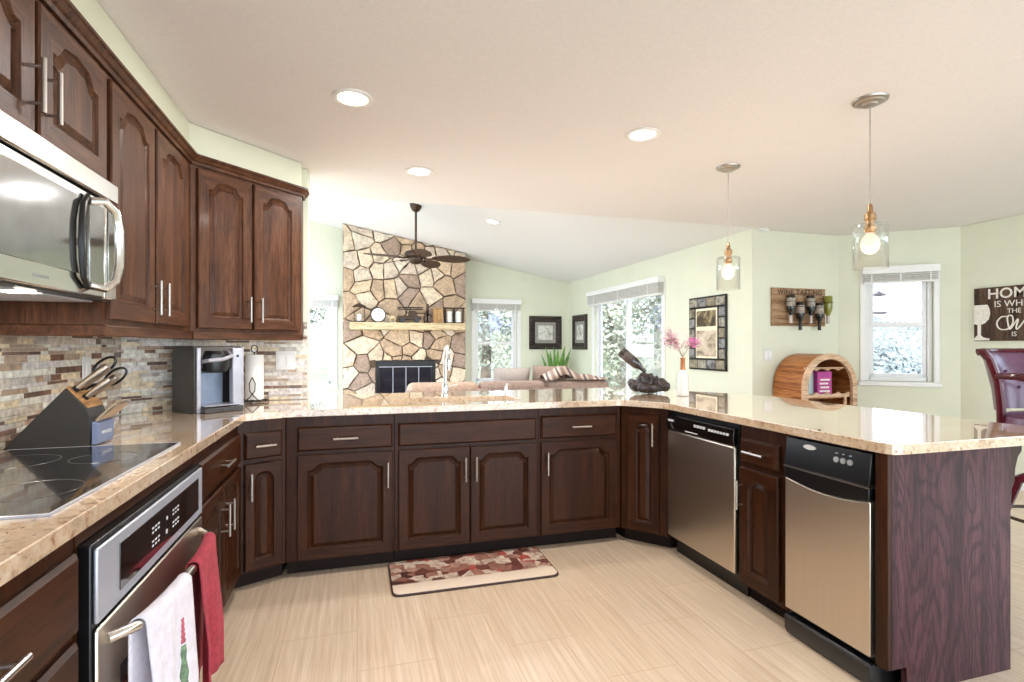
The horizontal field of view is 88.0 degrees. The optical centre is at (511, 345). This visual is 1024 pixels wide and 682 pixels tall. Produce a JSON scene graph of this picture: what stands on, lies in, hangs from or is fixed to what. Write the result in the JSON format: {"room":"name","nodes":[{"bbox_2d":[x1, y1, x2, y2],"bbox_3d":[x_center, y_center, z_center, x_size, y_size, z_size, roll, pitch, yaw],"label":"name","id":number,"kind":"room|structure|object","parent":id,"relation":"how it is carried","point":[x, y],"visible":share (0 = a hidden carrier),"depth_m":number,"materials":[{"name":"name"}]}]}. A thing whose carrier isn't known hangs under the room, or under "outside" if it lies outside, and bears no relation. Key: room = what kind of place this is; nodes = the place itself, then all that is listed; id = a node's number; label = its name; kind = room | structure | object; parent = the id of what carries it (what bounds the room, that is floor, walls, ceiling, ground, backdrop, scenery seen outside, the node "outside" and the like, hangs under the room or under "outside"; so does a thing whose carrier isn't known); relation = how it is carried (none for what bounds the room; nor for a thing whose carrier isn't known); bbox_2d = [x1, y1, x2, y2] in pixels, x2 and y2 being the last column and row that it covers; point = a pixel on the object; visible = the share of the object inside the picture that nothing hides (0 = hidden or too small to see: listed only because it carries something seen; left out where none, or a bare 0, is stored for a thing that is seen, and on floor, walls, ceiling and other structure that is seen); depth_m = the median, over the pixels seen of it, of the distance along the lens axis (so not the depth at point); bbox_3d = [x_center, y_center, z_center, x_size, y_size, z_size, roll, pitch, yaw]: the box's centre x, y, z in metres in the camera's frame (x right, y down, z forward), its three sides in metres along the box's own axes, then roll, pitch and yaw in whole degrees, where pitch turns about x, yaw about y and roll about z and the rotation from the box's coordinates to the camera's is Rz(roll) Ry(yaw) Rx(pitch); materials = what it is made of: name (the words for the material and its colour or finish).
{"room":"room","nodes":[
{"label":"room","id":0,"kind":"room"},
{"bbox_2d":[0,109,123,301],"bbox_3d":[-1.345,-0.332,1.348,0.422,0.389,0.762,0,0,-16],"label":"microwave","id":1,"kind":"object","parent":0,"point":[62,231],"visible":1,"depth_m":1.40,"materials":[{"name":"silver metal"}]},
{"bbox_2d":[70,0,302,186],"bbox_3d":[-0.789,-1.061,0.054,0.811,0.155,6.747,0,0,-16],"label":"wall","id":2,"kind":"structure","parent":0,"point":[205,142],"depth_m":2.70,"materials":[{"name":"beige paint"}]},
{"bbox_2d":[260,168,309,400],"bbox_3d":[-1.479,0.061,3.433,0.305,2.401,0.120,0,0,-16],"label":"wall","id":3,"kind":"structure","parent":0,"point":[306,176],"depth_m":3.42,"materials":[{"name":"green paint"}]},
{"bbox_2d":[189,164,302,339],"bbox_3d":[-1.553,-0.487,3.090,0.320,0.913,0.757,0,0,29],"label":"upper cabinet","id":4,"kind":"object","parent":3,"relation":"attached to","point":[246,237],"visible":0.98,"depth_m":2.95,"materials":[{"name":"brown wood"}]},
{"bbox_2d":[41,0,308,200],"bbox_3d":[-1.128,-0.954,1.124,0.473,0.050,4.575,0,0,-10],"label":"crown molding","id":5,"kind":"structure","parent":4,"relation":"attached to","point":[65,11],"depth_m":2.01,"materials":[{"name":"brown wood"}]},
{"bbox_2d":[256,322,307,399],"bbox_3d":[-1.461,0.099,3.369,0.302,0.494,0.010,0,0,-16],"label":"tiled wall","id":6,"kind":"structure","parent":3,"relation":"attached to","point":[278,384],"depth_m":3.37,"materials":[{"name":"tile"}]},
{"bbox_2d":[276,351,294,369],"bbox_3d":[-1.438,0.096,3.366,0.115,0.120,0.009,0,0,-16],"label":"light switch","id":7,"kind":"object","parent":6,"relation":"attached to","point":[285,360],"visible":1,"depth_m":3.37,"materials":[{"name":"white paint"}]},
{"bbox_2d":[310,221,567,397],"bbox_3d":[-1.754,-0.488,8.989,5.770,3.499,0.140,0,0,-16],"label":"wall","id":8,"kind":"structure","parent":0,"point":[540,296],"depth_m":9.28,"materials":[{"name":"green paint"}]},
{"bbox_2d":[310,300,337,389],"bbox_3d":[-3.214,-0.046,8.531,0.800,1.505,0.140,0,0,-16],"label":"window","id":9,"kind":"structure","parent":8,"relation":"in","point":[331,383],"depth_m":8.58,"materials":[{"name":"white plastic"}]},
{"bbox_2d":[310,294,338,307],"bbox_3d":[-3.185,-0.704,8.450,0.800,0.210,0.059,0,0,-16],"label":"window blind","id":10,"kind":"object","parent":9,"relation":"attached to","point":[334,299],"visible":0.59,"depth_m":8.48,"materials":[{"name":"white paint"}]},
{"bbox_2d":[471,304,520,384],"bbox_3d":[-0.291,-0.046,9.384,0.930,1.505,0.140,0,0,-16],"label":"window","id":11,"kind":"structure","parent":8,"relation":"in","point":[474,314],"depth_m":9.35,"materials":[{"name":"white plastic"}]},
{"bbox_2d":[471,299,521,311],"bbox_3d":[-0.267,-0.704,9.302,0.900,0.210,0.059,0,0,-16],"label":"window blind","id":12,"kind":"object","parent":11,"relation":"attached to","point":[512,304],"visible":1,"depth_m":9.28,"materials":[{"name":"white paint"}]},
{"bbox_2d":[529,316,561,348],"bbox_3d":[0.608,-0.229,9.586,0.621,0.601,0.032,0,0,-16],"label":"picture frame","id":13,"kind":"object","parent":8,"relation":"attached to","point":[548,335],"visible":1,"depth_m":9.59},
{"bbox_2d":[538,325,552,339],"bbox_3d":[0.605,-0.229,9.599,0.280,0.260,0.004,0,0,-16],"label":"picture","id":14,"kind":"object","parent":13,"relation":"attached to","point":[545,332],"depth_m":9.60},
{"bbox_2d":[310,195,768,282],"bbox_3d":[-1.090,-1.763,6.698,6.060,1.291,4.930,0,0,-16],"label":"ceiling","id":15,"kind":"structure","parent":0,"point":[568,248],"depth_m":7.02,"materials":[{"name":"paint"}]},
{"bbox_2d":[363,203,470,267],"bbox_3d":[-1.151,-1.363,6.457,1.275,0.738,1.240,0,0,-16],"label":"ceiling fan","id":16,"kind":"object","parent":15,"relation":"hanging from","point":[415,256],"visible":0.98,"depth_m":6.46,"materials":[{"name":"brown metal"}]},
{"bbox_2d":[97,0,1023,234],"bbox_3d":[1.937,-1.202,1.216,7.000,0.120,7.650,0,0,-16],"label":"ceiling","id":17,"kind":"structure","parent":0,"point":[525,105],"depth_m":2.45,"materials":[{"name":"paint"}]},
{"bbox_2d":[331,88,373,107],"bbox_3d":[-0.734,-1.136,2.442,0.189,0.009,0.189,0,0,-16],"label":"recessed light","id":18,"kind":"object","parent":17,"relation":"in","point":[348,97],"visible":1,"depth_m":2.43,"materials":[{"name":"white paint"}]},
{"bbox_2d":[405,166,433,176],"bbox_3d":[-0.606,-1.136,3.469,0.189,0.009,0.189,0,0,-16],"label":"recessed light","id":19,"kind":"object","parent":17,"relation":"in","point":[418,171],"visible":1,"depth_m":3.46,"materials":[{"name":"white paint"}]},
{"bbox_2d":[625,127,660,141],"bbox_3d":[0.706,-1.136,2.862,0.189,0.009,0.189,0,0,-16],"label":"recessed light","id":20,"kind":"object","parent":17,"relation":"in","point":[643,134],"visible":1,"depth_m":2.85,"materials":[{"name":"white paint"}]},
{"bbox_2d":[716,163,740,278],"bbox_3d":[1.385,-0.749,3.394,0.150,0.785,0.150,0,0,-16],"label":"pendant light","id":21,"kind":"object","parent":17,"relation":"hanging from","point":[728,271],"visible":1,"depth_m":3.38,"materials":[{"name":"glass"}]},
{"bbox_2d":[851,92,889,267],"bbox_3d":[1.666,-0.749,2.466,0.150,0.785,0.150,0,0,-16],"label":"pendant light","id":22,"kind":"object","parent":17,"relation":"hanging from","point":[870,243],"visible":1,"depth_m":2.45,"materials":[{"name":"silver metal"}]},
{"bbox_2d":[864,204,875,232],"bbox_3d":[1.666,-0.589,2.466,0.048,0.135,0.047,0,0,-16],"label":"socket","id":23,"kind":"object","parent":22,"relation":"attached to","point":[870,217],"depth_m":2.45,"materials":[{"name":"gold metal"}]},
{"bbox_2d":[199,490,1023,681],"bbox_3d":[0.839,1.301,3.370,7.900,0.080,12.400,0,0,-16],"label":"floor","id":24,"kind":"structure","parent":0,"point":[618,608],"depth_m":2.34,"materials":[{"name":"wood"}]},
{"bbox_2d":[0,538,77,681],"bbox_3d":[-1.044,0.824,0.610,0.608,0.874,0.953,0,0,-16],"label":"base cabinet","id":25,"kind":"object","parent":24,"relation":"on","point":[39,605],"visible":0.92,"depth_m":1.00,"materials":[{"name":"brown wood"}]},
{"bbox_2d":[73,458,191,643],"bbox_3d":[-1.326,0.824,1.474,0.550,0.874,0.850,0,0,-16],"label":"base cabinet","id":26,"kind":"object","parent":24,"relation":"on","point":[111,516],"visible":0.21,"depth_m":1.37,"materials":[{"name":"brown wood"}]},
{"bbox_2d":[77,464,212,681],"bbox_3d":[-1.258,0.802,1.494,0.652,0.728,0.836,0,0,-16],"label":"wall oven","id":27,"kind":"object","parent":26,"relation":"in","point":[127,564],"visible":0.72,"depth_m":1.32,"materials":[{"name":"silver metal"}]},
{"bbox_2d":[128,572,198,681],"bbox_3d":[-0.903,0.914,1.393,0.070,0.530,0.257,0,0,-9],"label":"dish towel","id":28,"kind":"object","parent":27,"relation":"hanging from","point":[164,649],"visible":0.97,"depth_m":1.36,"materials":[{"name":"white fabric"}]},
{"bbox_2d":[186,532,223,681],"bbox_3d":[-0.998,0.880,1.724,0.085,0.462,0.265,0,0,-16],"label":"dish towel","id":29,"kind":"object","parent":27,"relation":"hanging from","point":[207,597],"visible":0.85,"depth_m":1.72,"materials":[{"name":"fabric"}]},
{"bbox_2d":[192,427,240,620],"bbox_3d":[-1.525,0.824,2.261,0.608,0.874,0.763,0,0,-16],"label":"base cabinet","id":30,"kind":"object","parent":24,"relation":"on","point":[221,476],"visible":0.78,"depth_m":2.35,"materials":[{"name":"brown wood"}]},
{"bbox_2d":[234,418,286,588],"bbox_3d":[-1.630,0.824,2.939,0.738,0.874,0.645,0,0,-16],"label":"base cabinet","id":31,"kind":"object","parent":24,"relation":"on","point":[262,465],"visible":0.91,"depth_m":2.77,"materials":[{"name":"brown wood"}]},
{"bbox_2d":[286,414,394,573],"bbox_3d":[-1.014,0.824,3.181,0.573,0.874,0.608,0,0,-16],"label":"base cabinet","id":32,"kind":"object","parent":24,"relation":"on","point":[340,470],"visible":0.98,"depth_m":2.93,"materials":[{"name":"brown wood"}]},
{"bbox_2d":[343,224,465,393],"bbox_3d":[-1.750,-0.311,8.666,1.934,3.149,0.478,0,0,-16],"label":"stone fireplace","id":33,"kind":"object","parent":24,"relation":"on","point":[374,361],"visible":0.7,"depth_m":8.41,"materials":[{"name":"beige stone"}]},
{"bbox_2d":[350,322,465,329],"bbox_3d":[-1.622,-0.299,8.333,1.775,0.110,0.228,0,0,-16],"label":"mantel shelf","id":34,"kind":"object","parent":33,"relation":"attached to","point":[353,325],"visible":1,"depth_m":8.20,"materials":[{"name":"brown wood"}]},
{"bbox_2d":[370,307,385,321],"bbox_3d":[-2.071,-0.472,8.200,0.236,0.236,0.057,0,0,-16],"label":"mantel clock","id":35,"kind":"object","parent":34,"relation":"on","point":[377,314],"visible":0.94,"depth_m":8.18,"materials":[{"name":"white plastic"}]},
{"bbox_2d":[397,307,422,322],"bbox_3d":[-1.600,-0.480,8.336,0.400,0.249,0.110,0,0,-16],"label":"ornament","id":36,"kind":"object","parent":34,"relation":"on","point":[412,315],"visible":0.98,"depth_m":8.30,"materials":[{"name":"brown metal"}]},
{"bbox_2d":[443,307,464,322],"bbox_3d":[-0.935,-0.479,8.530,0.340,0.250,0.120,0,0,-16],"label":"lantern","id":37,"kind":"object","parent":34,"relation":"on","point":[449,313],"visible":0.98,"depth_m":8.49,"materials":[{"name":"black metal"}]},
{"bbox_2d":[394,409,537,561],"bbox_3d":[-0.323,0.824,3.383,0.861,0.874,0.608,0,0,-16],"label":"base cabinet","id":38,"kind":"object","parent":24,"relation":"on","point":[466,482],"visible":1,"depth_m":3.13,"materials":[{"name":"brown wood"}]},
{"bbox_2d":[388,547,558,596],"bbox_3d":[-0.225,1.254,2.971,0.900,0.012,0.430,0,0,-16],"label":"kitchen mat","id":39,"kind":"object","parent":24,"relation":"on","point":[471,570],"visible":1,"depth_m":2.92,"materials":[{"name":"fabric"}]},
{"bbox_2d":[405,379,610,392],"bbox_3d":[-0.096,0.826,6.144,2.720,0.869,0.950,0,0,-16],"label":"sofa","id":40,"kind":"object","parent":24,"relation":"on","point":[522,384],"visible":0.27,"depth_m":5.71,"materials":[{"name":"beige fabric"}]},
{"bbox_2d":[407,381,478,391],"bbox_3d":[-0.731,0.476,5.610,0.748,0.170,0.240,0,0,-16],"label":"cushion","id":41,"kind":"object","parent":40,"relation":"on","point":[419,386],"depth_m":5.51,"materials":[{"name":"beige fabric"}]},
{"bbox_2d":[478,380,545,389],"bbox_3d":[-0.002,0.476,5.823,0.748,0.170,0.240,0,0,-16],"label":"cushion","id":42,"kind":"object","parent":40,"relation":"on","point":[522,384],"depth_m":5.73,"materials":[{"name":"beige fabric"}]},
{"bbox_2d":[494,367,530,380],"bbox_3d":[-0.010,0.466,6.102,0.440,0.430,0.197,0,0,-16],"label":"throw pillow","id":43,"kind":"object","parent":40,"relation":"on","point":[500,374],"visible":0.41,"depth_m":6.01,"materials":[{"name":"grey fabric"}]},
{"bbox_2d":[532,365,567,381],"bbox_3d":[0.435,0.456,6.237,0.440,0.450,0.200,0,0,-16],"label":"throw pillow","id":44,"kind":"object","parent":40,"relation":"on","point":[537,370],"visible":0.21,"depth_m":6.13,"materials":[{"name":"beige fabric"}]},
{"bbox_2d":[538,366,610,380],"bbox_3d":[0.708,0.309,6.030,0.782,0.157,0.268,0,0,-16],"label":"throw blanket","id":45,"kind":"object","parent":40,"relation":"on","point":[563,372],"visible":1,"depth_m":5.89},
{"bbox_2d":[544,379,607,387],"bbox_3d":[0.728,0.476,6.036,0.748,0.170,0.240,0,0,-16],"label":"cushion","id":46,"kind":"object","parent":40,"relation":"on","point":[573,383],"depth_m":5.93,"materials":[{"name":"beige fabric"}]},
{"bbox_2d":[541,347,570,365],"bbox_3d":[0.778,0.638,9.223,0.525,1.243,0.502,0,0,1],"label":"snake plant","id":47,"kind":"object","parent":24,"relation":"on","point":[555,362],"visible":0.3,"depth_m":9.23,"materials":[{"name":"green plant"}]},
{"bbox_2d":[535,406,619,545],"bbox_3d":[0.362,0.824,3.583,0.560,0.874,0.608,0,0,-16],"label":"base cabinet","id":48,"kind":"object","parent":24,"relation":"on","point":[579,447],"visible":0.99,"depth_m":3.33,"materials":[{"name":"brown wood"}]},
{"bbox_2d":[616,406,676,547],"bbox_3d":[1.027,0.824,3.681,0.766,0.874,0.788,0,0,-16],"label":"base cabinet","id":49,"kind":"object","parent":24,"relation":"on","point":[643,431],"visible":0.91,"depth_m":3.32,"materials":[{"name":"brown wood"}]},
{"bbox_2d":[667,410,750,596],"bbox_3d":[1.302,0.826,3.011,0.592,0.869,0.617,0,0,-16],"label":"dishwasher","id":50,"kind":"object","parent":24,"relation":"on","point":[704,454],"visible":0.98,"depth_m":2.87,"materials":[{"name":"silver metal"}]},
{"bbox_2d":[735,425,789,618],"bbox_3d":[1.430,0.824,2.562,0.638,0.874,0.305,0,0,-16],"label":"base cabinet","id":51,"kind":"object","parent":24,"relation":"on","point":[762,485],"visible":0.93,"depth_m":2.47,"materials":[{"name":"brown wood"}]},
{"bbox_2d":[773,353,856,405],"bbox_3d":[2.937,0.668,5.149,0.632,1.182,0.380,0,0,-16],"label":"wine rack","id":52,"kind":"object","parent":24,"relation":"on","point":[792,375],"visible":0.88,"depth_m":5.06,"materials":[{"name":"brown wood"}]},
{"bbox_2d":[813,371,831,393],"bbox_3d":[2.957,0.370,5.081,0.170,0.245,0.101,0,0,-16],"label":"gift box","id":53,"kind":"object","parent":52,"relation":"on","point":[822,380],"visible":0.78,"depth_m":5.03,"materials":[{"name":"purple cardboard"}]},
{"bbox_2d":[783,435,900,681],"bbox_3d":[1.532,0.824,2.212,0.600,0.866,0.412,0,0,-16],"label":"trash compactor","id":54,"kind":"object","parent":24,"relation":"on","point":[830,487],"visible":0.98,"depth_m":2.09,"materials":[{"name":"silver metal"}]},
{"bbox_2d":[875,447,1010,681],"bbox_3d":[1.632,0.824,1.997,0.628,0.874,0.048,0,0,-16],"label":"end panel","id":55,"kind":"object","parent":24,"relation":"on","point":[943,519],"visible":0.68,"depth_m":1.96,"materials":[{"name":"brown wood"}]},
{"bbox_2d":[1011,446,1021,492],"bbox_3d":[1.967,0.514,2.105,0.072,0.250,0.060,0,0,-16],"label":"corbel","id":56,"kind":"object","parent":55,"relation":"attached to","point":[1015,450],"visible":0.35,"depth_m":2.07,"materials":[{"name":"brown wood"}]},
{"bbox_2d":[975,348,1023,522],"bbox_3d":[3.132,0.639,3.100,0.690,1.246,0.608,0,0,-8],"label":"bar chair","id":57,"kind":"object","parent":24,"relation":"on","point":[1004,367],"visible":0.84,"depth_m":3.18,"materials":[{"name":"brown wood"}]},
{"bbox_2d":[1005,411,1023,425],"bbox_3d":[3.138,0.434,3.062,0.500,0.082,0.500,0,0,-8],"label":"seat cushion","id":58,"kind":"object","parent":57,"relation":"on","point":[1011,417],"depth_m":3.08,"materials":[{"name":"fabric"}]},
{"bbox_3d":[0.312,0.823,2.767,2.730,0.874,2.222,0,0,-16],"label":"panel","id":59,"kind":"object","parent":24,"relation":"on","visible":0},
{"bbox_2d":[0,387,1023,586],"bbox_3d":[0.397,0.366,1.548,3.916,0.038,5.150,0,0,-16],"label":"countertop","id":60,"kind":"structure","parent":59,"relation":"on","point":[24,542],"depth_m":2.35,"materials":[{"name":"stone"}]},
{"bbox_2d":[3,386,113,449],"bbox_3d":[-1.576,0.245,1.855,0.271,0.204,0.125,0,0,-16],"label":"knife block","id":61,"kind":"object","parent":60,"relation":"on","point":[68,420],"visible":0.97,"depth_m":1.81,"materials":[{"name":"black wood"}]},
{"bbox_2d":[72,364,109,391],"bbox_3d":[-1.467,0.113,1.848,0.111,0.099,0.023,0,0,-16],"label":"knife","id":62,"kind":"object","parent":61,"relation":"on","point":[104,368],"visible":1,"depth_m":1.84,"materials":[{"name":"metal"}]},
{"bbox_2d":[82,377,111,399],"bbox_3d":[-1.459,0.151,1.866,0.088,0.079,0.023,0,0,-16],"label":"knife","id":63,"kind":"object","parent":61,"relation":"in","point":[107,381],"visible":1,"depth_m":1.86,"materials":[{"name":"metal"}]},
{"bbox_2d":[85,356,127,389],"bbox_3d":[-1.474,0.100,1.926,0.133,0.122,0.010,0,0,-16],"label":"scissors","id":64,"kind":"object","parent":61,"relation":"in","point":[107,357],"visible":0.7,"depth_m":1.93,"materials":[{"name":"black plastic"}]},
{"bbox_2d":[0,442,180,519],"bbox_3d":[-1.292,0.344,1.407,0.495,0.006,0.833,0,0,-16],"label":"cooktop","id":65,"kind":"object","parent":60,"relation":"in","point":[35,482],"visible":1,"depth_m":1.43,"materials":[{"name":"black glass"}]},
{"bbox_2d":[172,346,243,413],"bbox_3d":[-1.602,0.174,2.830,0.304,0.345,0.262,0,0,34],"label":"coffee maker","id":66,"kind":"object","parent":60,"relation":"on","point":[205,379],"visible":1,"depth_m":2.77,"materials":[{"name":"silver plastic"}]},
{"bbox_2d":[200,404,242,413],"bbox_3d":[-1.557,0.331,2.800,0.148,0.032,0.202,0,0,34],"label":"drip tray","id":67,"kind":"object","parent":66,"relation":"on","point":[204,408],"depth_m":2.75,"materials":[{"name":"silver plastic"}]},
{"bbox_2d":[244,345,268,403],"bbox_3d":[-1.564,0.171,3.216,0.156,0.348,0.165,0,0,-16],"label":"paper towel holder","id":68,"kind":"object","parent":60,"relation":"on","point":[247,400],"visible":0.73,"depth_m":3.16,"materials":[{"name":"black metal"}]},
{"bbox_2d":[245,355,263,399],"bbox_3d":[-1.565,0.192,3.220,0.105,0.270,0.105,0,0,-16],"label":"paper towel roll","id":69,"kind":"object","parent":68,"relation":"on","point":[254,364],"visible":0.98,"depth_m":3.18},
{"bbox_2d":[441,345,457,395],"bbox_3d":[-0.447,0.171,3.618,0.109,0.352,0.179,0,0,11],"label":"faucet","id":70,"kind":"object","parent":60,"relation":"on","point":[446,358],"visible":1,"depth_m":3.66,"materials":[{"name":"silver metal"}]},
{"bbox_2d":[627,372,669,393],"bbox_3d":[0.987,0.271,3.821,0.280,0.152,0.172,0,0,-16],"label":"holder","id":71,"kind":"object","parent":60,"relation":"on","point":[645,382],"visible":1,"depth_m":3.78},
{"bbox_2d":[618,347,646,372],"bbox_3d":[0.868,0.108,3.830,0.210,0.187,0.075,0,0,0],"label":"wine bottle","id":72,"kind":"object","parent":71,"relation":"on","point":[627,356],"visible":1,"depth_m":3.80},
{"bbox_2d":[676,358,688,395],"bbox_3d":[1.172,0.216,3.639,0.082,0.262,0.082,0,0,-16],"label":"vase","id":73,"kind":"object","parent":60,"relation":"on","point":[682,381],"visible":1,"depth_m":3.61,"materials":[{"name":"white ceramic"}]},
{"bbox_2d":[657,327,700,357],"bbox_3d":[1.159,-0.021,3.635,0.301,0.210,0.154,0,0,-5],"label":"flower spray","id":74,"kind":"object","parent":73,"relation":"in","point":[671,340],"visible":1,"depth_m":3.64,"materials":[{"name":"pink plant"}]},
{"bbox_2d":[568,229,752,394],"bbox_3d":[1.764,0.060,7.484,0.140,2.403,4.719,0,0,-16],"label":"wall","id":75,"kind":"structure","parent":0,"point":[695,271],"depth_m":6.06,"materials":[{"name":"green paint"}]},
{"bbox_2d":[572,314,587,349],"bbox_3d":[1.169,-0.229,9.206,0.032,0.601,0.621,0,0,-16],"label":"picture frame","id":76,"kind":"object","parent":75,"relation":"attached to","point":[579,322],"visible":1,"depth_m":9.18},
{"bbox_2d":[586,276,663,306],"bbox_3d":[1.566,-0.754,7.687,0.094,0.230,2.160,0,0,-16],"label":"window blind","id":77,"kind":"object","parent":75,"relation":"attached to","point":[653,286],"visible":1,"depth_m":7.40,"materials":[{"name":"white paint"}]},
{"bbox_2d":[592,277,664,387],"bbox_3d":[1.669,0.201,7.712,0.135,2.120,2.150,0,0,-16],"label":"door","id":78,"kind":"structure","parent":75,"relation":"in","point":[599,309],"depth_m":7.72,"materials":[{"name":"white plastic"}]},
{"bbox_2d":[697,330,715,356],"bbox_3d":[2.139,-0.021,5.846,0.001,0.285,0.335,0,0,-16],"label":"picture","id":79,"kind":"object","parent":75,"relation":"attached to","point":[707,346],"depth_m":5.84},
{"bbox_2d":[697,310,715,326],"bbox_3d":[2.139,-0.296,5.846,0.001,0.175,0.335,0,0,-16],"label":"picture","id":80,"kind":"object","parent":75,"relation":"attached to","point":[705,318],"depth_m":5.84},
{"bbox_2d":[689,294,726,371],"bbox_3d":[2.149,-0.134,5.846,0.034,0.815,0.640,0,0,-16],"label":"collage frame","id":81,"kind":"object","parent":75,"relation":"attached to","point":[707,314],"visible":0.97,"depth_m":5.79,"materials":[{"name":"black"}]},
{"bbox_2d":[753,229,837,395],"bbox_3d":[2.854,0.061,5.417,1.066,2.401,0.140,0,0,-16],"label":"wall","id":82,"kind":"structure","parent":0,"point":[781,259],"depth_m":5.32,"materials":[{"name":"green paint"}]},
{"bbox_2d":[771,287,833,325],"bbox_3d":[2.914,-0.384,5.298,0.693,0.380,0.118,0,0,-16],"label":"board","id":83,"kind":"object","parent":82,"relation":"attached to","point":[779,313],"visible":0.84,"depth_m":5.29,"materials":[{"name":"brown wood"}]},
{"bbox_2d":[786,295,794,322],"bbox_3d":[2.757,-0.360,5.240,0.079,0.278,0.078,0,0,-16],"label":"wine bottle","id":84,"kind":"object","parent":83,"relation":"hanging from","point":[790,306],"visible":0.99,"depth_m":5.22,"materials":[{"name":"black glass"}]},
{"bbox_2d":[796,302,804,329],"bbox_3d":[2.868,-0.290,5.273,0.079,0.278,0.078,0,0,-16],"label":"wine bottle","id":85,"kind":"object","parent":83,"relation":"hanging from","point":[800,311],"visible":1,"depth_m":5.25,"materials":[{"name":"black glass"}]},
{"bbox_2d":[806,295,814,322],"bbox_3d":[2.992,-0.360,5.309,0.079,0.278,0.078,0,0,-16],"label":"wine bottle","id":86,"kind":"object","parent":83,"relation":"hanging from","point":[810,306],"visible":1,"depth_m":5.28,"materials":[{"name":"black glass"}]},
{"bbox_2d":[815,303,823,329],"bbox_3d":[3.098,-0.290,5.340,0.079,0.278,0.078,0,0,-16],"label":"wine bottle","id":87,"kind":"object","parent":83,"relation":"hanging from","point":[819,310],"visible":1,"depth_m":5.31,"materials":[{"name":"black glass"}]},
{"bbox_2d":[824,296,832,323],"bbox_3d":[3.204,-0.360,5.371,0.078,0.278,0.077,0,0,-16],"label":"wine bottle","id":88,"kind":"object","parent":83,"relation":"hanging from","point":[828,307],"visible":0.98,"depth_m":5.35,"materials":[{"name":"green glass"}]},
{"bbox_2d":[838,226,960,417],"bbox_3d":[3.871,0.061,5.352,1.007,2.401,0.140,0,0,25],"label":"wall","id":89,"kind":"structure","parent":0,"point":[935,245],"depth_m":5.23,"materials":[{"name":"green paint"}]},
{"bbox_2d":[858,269,941,386],"bbox_3d":[3.872,-0.189,5.319,0.685,1.190,0.140,0,0,25],"label":"window","id":90,"kind":"structure","parent":89,"relation":"in","point":[867,324],"depth_m":5.29,"materials":[{"name":"white plastic"}]},
{"bbox_2d":[862,263,940,283],"bbox_3d":[3.838,-0.704,5.240,0.630,0.170,0.059,0,0,25],"label":"window blind","id":91,"kind":"object","parent":90,"relation":"attached to","point":[929,273],"visible":1,"depth_m":5.22,"materials":[{"name":"white paint"}]},
{"bbox_2d":[961,214,1023,474],"bbox_3d":[5.301,0.061,1.860,0.120,2.401,7.000,0,0,-16],"label":"wall","id":92,"kind":"structure","parent":0,"point":[992,252],"depth_m":4.89,"materials":[{"name":"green paint"}]},
{"bbox_2d":[974,284,1023,340],"bbox_3d":[4.425,-0.284,4.589,0.029,0.486,0.750,0,0,-16],"label":"wooden sign","id":93,"kind":"object","parent":92,"relation":"attached to","point":[998,311],"visible":1,"depth_m":4.75,"materials":[{"name":"brown wood"}]},
{"bbox_3d":[-1.148,0.061,-0.385,0.120,2.401,6.305,0,0,-16],"label":"wall","id":94,"kind":"structure","parent":0,"visible":0},
{"bbox_2d":[0,0,106,178],"bbox_3d":[-1.384,-0.739,1.339,0.383,0.410,0.822,0,0,-16],"label":"upper cabinet","id":95,"kind":"object","parent":94,"relation":"attached to","point":[50,83],"visible":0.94,"depth_m":1.43,"materials":[{"name":"brown wood"}]},
{"bbox_2d":[0,336,120,448],"bbox_3d":[-1.450,0.103,0.885,0.009,0.484,3.712,0,0,-16],"label":"tiled wall","id":96,"kind":"structure","parent":94,"relation":"attached to","point":[34,370],"depth_m":1.99,"materials":[{"name":"tile"}]},
{"bbox_2d":[82,356,90,379],"bbox_3d":[-1.858,0.106,2.317,0.009,0.120,0.075,0,0,-16],"label":"outlet","id":97,"kind":"object","parent":96,"relation":"attached to","point":[86,360],"visible":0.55,"depth_m":2.30,"materials":[{"name":"white paint"}]},
{"bbox_2d":[0,68,191,338],"bbox_3d":[-1.639,-0.487,2.212,0.383,0.913,0.990,0,0,-16],"label":"upper cabinet","id":98,"kind":"object","parent":96,"relation":"attached to","point":[151,177],"visible":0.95,"depth_m":2.05,"materials":[{"name":"brown wood"}]},
{"bbox_3d":[-1.845,0.061,3.026,0.623,2.401,0.623,0,0,-16],"label":"wall","id":99,"kind":"structure","parent":0,"visible":0},
{"bbox_2d":[120,337,255,413],"bbox_3d":[-1.788,0.141,2.997,0.010,0.410,0.754,0,0,29],"label":"tiled wall","id":100,"kind":"structure","parent":99,"relation":"attached to","point":[147,384],"depth_m":2.79,"materials":[{"name":"tile"}]},
{"label":"outside","id":101,"kind":"structure","parent":0,"visible":0},
{"bbox_2d":[310,329,919,387],"bbox_3d":[11.194,0.294,50.874,110.000,3.265,107.400,0,0,-16],"label":"ground","id":102,"kind":"structure","parent":101,"point":[318,363],"depth_m":29.51,"materials":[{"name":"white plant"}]},
{"bbox_2d":[310,305,327,329],"bbox_3d":[-6.276,-0.560,13.387,3.573,4.458,5.434,0,0,6],"label":"tree","id":103,"kind":"object","parent":102,"relation":"on","point":[312,310],"visible":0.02,"depth_m":14.65,"materials":[{"name":"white plant"}]},
{"bbox_2d":[315,308,511,377],"bbox_3d":[-1.262,-0.862,13.708,7.377,5.061,4.196,0,0,-16],"label":"tree","id":104,"kind":"object","parent":102,"relation":"on","point":[484,323],"visible":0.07,"depth_m":13.79,"materials":[{"name":"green plant"}]},
{"bbox_2d":[603,295,660,387],"bbox_3d":[2.727,-0.543,11.650,3.251,4.427,2.701,0,0,17],"label":"tree","id":105,"kind":"object","parent":102,"relation":"on","point":[615,314],"visible":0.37,"depth_m":11.39,"materials":[{"name":"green plant"}]},
{"bbox_2d":[873,315,920,373],"bbox_3d":[15.921,0.006,23.501,14.823,4.530,39.623,0,0,41],"label":"brush","id":106,"kind":"object","parent":102,"relation":"on","point":[902,347],"visible":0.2,"depth_m":19.98,"materials":[{"name":"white plant"}]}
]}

